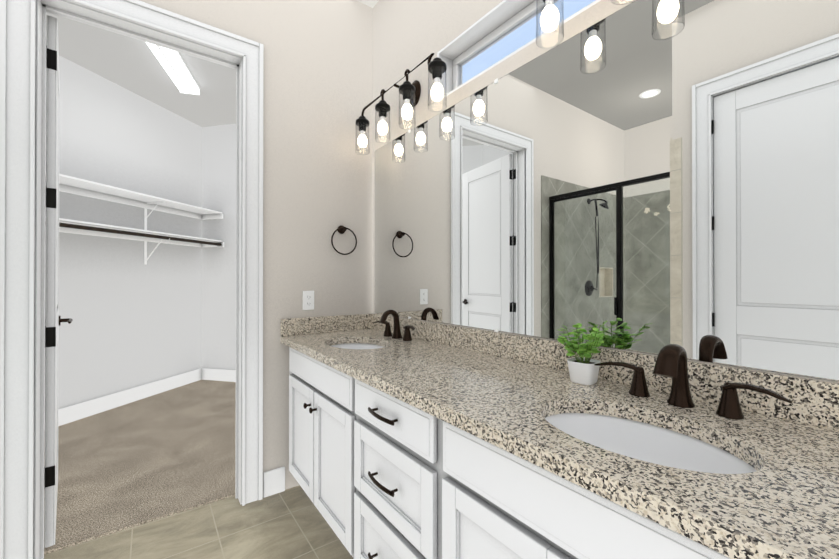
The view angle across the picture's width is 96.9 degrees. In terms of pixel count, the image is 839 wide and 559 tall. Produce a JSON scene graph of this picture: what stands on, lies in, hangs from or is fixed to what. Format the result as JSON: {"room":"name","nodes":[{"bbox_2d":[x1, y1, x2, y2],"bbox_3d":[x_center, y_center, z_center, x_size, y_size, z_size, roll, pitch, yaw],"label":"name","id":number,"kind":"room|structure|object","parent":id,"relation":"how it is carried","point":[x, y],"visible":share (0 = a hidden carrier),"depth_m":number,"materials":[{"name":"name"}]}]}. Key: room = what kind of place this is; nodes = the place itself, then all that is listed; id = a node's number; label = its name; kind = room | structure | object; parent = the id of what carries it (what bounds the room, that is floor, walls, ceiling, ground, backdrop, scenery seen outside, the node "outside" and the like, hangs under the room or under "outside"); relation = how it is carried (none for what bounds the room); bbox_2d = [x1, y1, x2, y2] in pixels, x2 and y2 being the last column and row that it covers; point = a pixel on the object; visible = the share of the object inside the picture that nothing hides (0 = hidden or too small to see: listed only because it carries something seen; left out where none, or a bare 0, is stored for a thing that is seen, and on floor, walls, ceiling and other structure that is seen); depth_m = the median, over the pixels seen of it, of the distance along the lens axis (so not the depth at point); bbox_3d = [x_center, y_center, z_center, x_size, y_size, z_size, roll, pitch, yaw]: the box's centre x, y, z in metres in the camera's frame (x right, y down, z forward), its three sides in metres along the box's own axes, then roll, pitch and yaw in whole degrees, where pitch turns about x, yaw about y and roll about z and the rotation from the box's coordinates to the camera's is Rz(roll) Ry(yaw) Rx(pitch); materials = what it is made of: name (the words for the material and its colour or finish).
{"room":"bathroom","nodes":[
{"label":"bathroom","id":0,"kind":"room"},
{"bbox_2d":[45,55,201,408],"bbox_3d":[-2.984,-0.310,3.442,0.120,3.100,2.540,0,0,13],"label":"wall","id":1,"kind":"structure","parent":0,"point":[136,322],"depth_m":3.62,"materials":[{"name":"paint"}]},
{"bbox_2d":[45,174,223,264],"bbox_3d":[-2.780,-0.473,3.334,0.324,0.655,2.417,0,0,13],"label":"shelf unit","id":2,"kind":"object","parent":1,"relation":"attached to","point":[78,186],"visible":0.52,"depth_m":3.59,"materials":[{"name":"white wood"}]},
{"bbox_2d":[59,222,220,245],"bbox_3d":[-2.666,-0.413,3.299,0.033,0.032,2.397,0,0,13],"label":"hanging rail","id":3,"kind":"object","parent":2,"relation":"attached to","point":[74,226],"visible":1,"depth_m":3.39,"materials":[{"name":"brown metal"}]},
{"bbox_2d":[58,368,235,425],"bbox_3d":[-2.669,1.158,3.551,2.464,0.140,1.578,0,0,-36],"label":"baseboard","id":4,"kind":"structure","parent":1,"relation":"attached to","point":[72,413],"depth_m":3.73,"materials":[{"name":"white wood"}]},
{"bbox_2d":[44,379,235,554],"bbox_3d":[-2.342,1.262,3.099,2.722,0.072,3.117,0,0,-36],"label":"floor","id":5,"kind":"structure","parent":0,"point":[149,459],"depth_m":2.48,"materials":[{"name":"beige carpet"}]},
{"bbox_2d":[44,485,353,558],"bbox_3d":[-0.703,1.255,0.059,3.800,0.060,3.728,0,0,-36],"label":"floor","id":6,"kind":"structure","parent":0,"point":[290,523],"depth_m":1.77,"materials":[{"name":"beige tile"}]},
{"bbox_2d":[289,347,340,540],"bbox_3d":[-0.290,0.803,1.979,0.571,0.860,0.884,0,0,-36],"label":"base cabinet","id":7,"kind":"object","parent":6,"relation":"on","point":[314,386],"depth_m":1.76,"materials":[{"name":"white wood"}]},
{"bbox_2d":[341,372,428,558],"bbox_3d":[0.104,0.800,1.435,0.571,0.860,0.596,0,0,-36],"label":"base cabinet","id":8,"kind":"object","parent":6,"relation":"on","point":[377,473],"depth_m":1.27,"materials":[{"name":"white wood"}]},
{"bbox_2d":[429,414,730,558],"bbox_3d":[0.539,0.798,0.836,0.571,0.860,0.884,0,0,-36],"label":"base cabinet","id":9,"kind":"object","parent":6,"relation":"on","point":[486,501],"depth_m":0.80,"materials":[{"name":"white wood"}]},
{"bbox_2d":[280,313,838,558],"bbox_3d":[0.114,0.300,1.401,0.604,0.138,2.305,0,0,-36],"label":"countertop","id":10,"kind":"structure","parent":9,"relation":"on","point":[510,393],"depth_m":0.86,"materials":[{"name":"stone"}]},
{"bbox_2d":[331,343,383,348],"bbox_3d":[-0.323,0.452,1.940,0.336,0.160,0.458,0,0,-36],"label":"sink","id":11,"kind":"object","parent":10,"relation":"in","point":[357,346],"visible":0.02,"depth_m":2.13,"materials":[{"name":"white ceramic"}]},
{"bbox_2d":[372,310,414,340],"bbox_3d":[-0.156,0.253,2.062,0.137,0.161,0.428,0,0,-36],"label":"faucet","id":12,"kind":"object","parent":10,"relation":"on","point":[397,334],"visible":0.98,"depth_m":2.06,"materials":[{"name":"brown metal"}]},
{"bbox_2d":[557,323,605,384],"bbox_3d":[0.523,0.235,1.172,0.161,0.188,0.186,0,0,-36],"label":"potted plant","id":13,"kind":"object","parent":10,"relation":"on","point":[583,370],"visible":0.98,"depth_m":1.16,"materials":[{"name":"green plant"}]},
{"bbox_2d":[545,413,756,473],"bbox_3d":[0.472,0.447,0.818,0.336,0.160,0.458,0,0,-36],"label":"sink","id":14,"kind":"object","parent":10,"relation":"in","point":[646,442],"visible":0.19,"depth_m":0.94,"materials":[{"name":"white ceramic"}]},
{"bbox_2d":[594,344,791,419],"bbox_3d":[0.651,0.248,0.949,0.137,0.161,0.428,0,0,-36],"label":"faucet","id":15,"kind":"object","parent":10,"relation":"on","point":[671,361],"visible":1,"depth_m":0.93,"materials":[{"name":"brown metal"}]},
{"bbox_2d":[46,0,378,126],"bbox_3d":[-1.619,-1.905,1.334,3.800,0.130,6.845,0,0,-36],"label":"ceiling","id":16,"kind":"structure","parent":0,"point":[133,65],"depth_m":3.34,"materials":[{"name":"grey paint"}]},
{"bbox_2d":[146,42,199,95],"bbox_3d":[-2.069,-1.829,3.035,0.180,0.064,1.224,0,0,-16],"label":"closet light","id":17,"kind":"object","parent":16,"relation":"attached to","point":[173,64],"visible":0.6,"depth_m":3.21,"materials":[{"name":"white plastic"}]},
{"bbox_2d":[201,123,235,378],"bbox_3d":[-2.165,-0.306,4.494,1.000,3.100,0.120,0,0,13],"label":"wall","id":18,"kind":"structure","parent":0,"point":[218,343],"depth_m":4.49,"materials":[{"name":"paint"}]},
{"bbox_2d":[139,0,372,489],"bbox_3d":[-1.770,-0.304,1.536,3.800,3.070,0.120,0,0,-36],"label":"wall","id":19,"kind":"structure","parent":0,"point":[317,99],"depth_m":2.25,"materials":[{"name":"paint"}]},
{"bbox_2d":[44,45,46,488],"bbox_3d":[-1.684,-0.054,1.660,0.015,2.002,0.058,0,0,-36],"label":"closet door jamb hinges","id":20,"kind":"object","parent":19,"relation":"attached to","point":[45,326],"visible":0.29,"depth_m":1.68,"materials":[{"name":"black metal"}]},
{"bbox_2d":[44,15,72,547],"bbox_3d":[-1.973,0.011,1.966,0.188,2.420,0.780,0,0,-36],"label":"closet door","id":21,"kind":"structure","parent":19,"relation":"in","point":[53,320],"depth_m":1.70,"materials":[{"name":"white wood"}]},
{"bbox_2d":[0,0,263,558],"bbox_3d":[-1.332,-0.042,1.851,1.010,2.550,0.168,0,0,-36],"label":"door frame","id":22,"kind":"structure","parent":19,"relation":"attached to","point":[22,200],"depth_m":1.60,"materials":[{"name":"white wood"}]},
{"bbox_2d":[263,467,284,497],"bbox_3d":[-0.261,1.157,0.403,1.220,0.140,3.474,0,0,-36],"label":"baseboard","id":23,"kind":"structure","parent":19,"relation":"attached to","point":[273,481],"depth_m":2.12,"materials":[{"name":"white wood"}]},
{"bbox_2d":[303,291,313,309],"bbox_3d":[-0.671,0.133,2.251,0.070,0.115,0.008,0,0,-36],"label":"duplex electrical outlet","id":24,"kind":"object","parent":19,"relation":"attached to","point":[308,300],"visible":1,"depth_m":2.25,"materials":[{"name":"white plastic"}]},
{"bbox_2d":[331,225,356,254],"bbox_3d":[-0.485,-0.244,2.360,0.175,0.191,0.054,0,0,-36],"label":"towel ring","id":25,"kind":"object","parent":19,"relation":"attached to","point":[341,229],"visible":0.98,"depth_m":2.35,"materials":[{"name":"brown metal"}]},
{"bbox_2d":[372,0,838,382],"bbox_3d":[0.806,-0.305,1.094,0.150,3.070,3.620,0,0,-36],"label":"wall","id":26,"kind":"structure","parent":0,"point":[410,35],"depth_m":2.04,"materials":[{"name":"paint"}]},
{"bbox_2d":[355,53,446,154],"bbox_3d":[-0.100,-0.957,2.059,0.184,0.332,0.839,0,0,-36],"label":"sconce","id":27,"kind":"object","parent":26,"relation":"attached to","point":[410,92],"visible":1,"depth_m":1.93,"materials":[{"name":"brown metal"}]},
{"bbox_2d":[437,0,600,101],"bbox_3d":[0.432,-1.058,1.611,0.148,0.260,0.950,0,0,-36],"label":"transom","id":28,"kind":"object","parent":26,"relation":"attached to","point":[498,22],"visible":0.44,"depth_m":1.75,"materials":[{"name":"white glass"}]},
{"bbox_2d":[536,0,629,47],"bbox_3d":[0.693,-0.962,0.966,0.184,0.332,0.839,0,0,-36],"label":"sconce","id":29,"kind":"object","parent":26,"relation":"attached to","point":[549,18],"visible":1,"depth_m":1.23,"materials":[{"name":"clear glass"}]},
{"bbox_2d":[375,0,838,380],"bbox_3d":[0.366,-0.317,1.565,0.006,1.095,2.260,0,0,-36],"label":"vanity mirror","id":30,"kind":"object","parent":26,"relation":"attached to","point":[655,177],"visible":0.88,"depth_m":1.12,"materials":[{"name":"silver mirror"}]}
]}

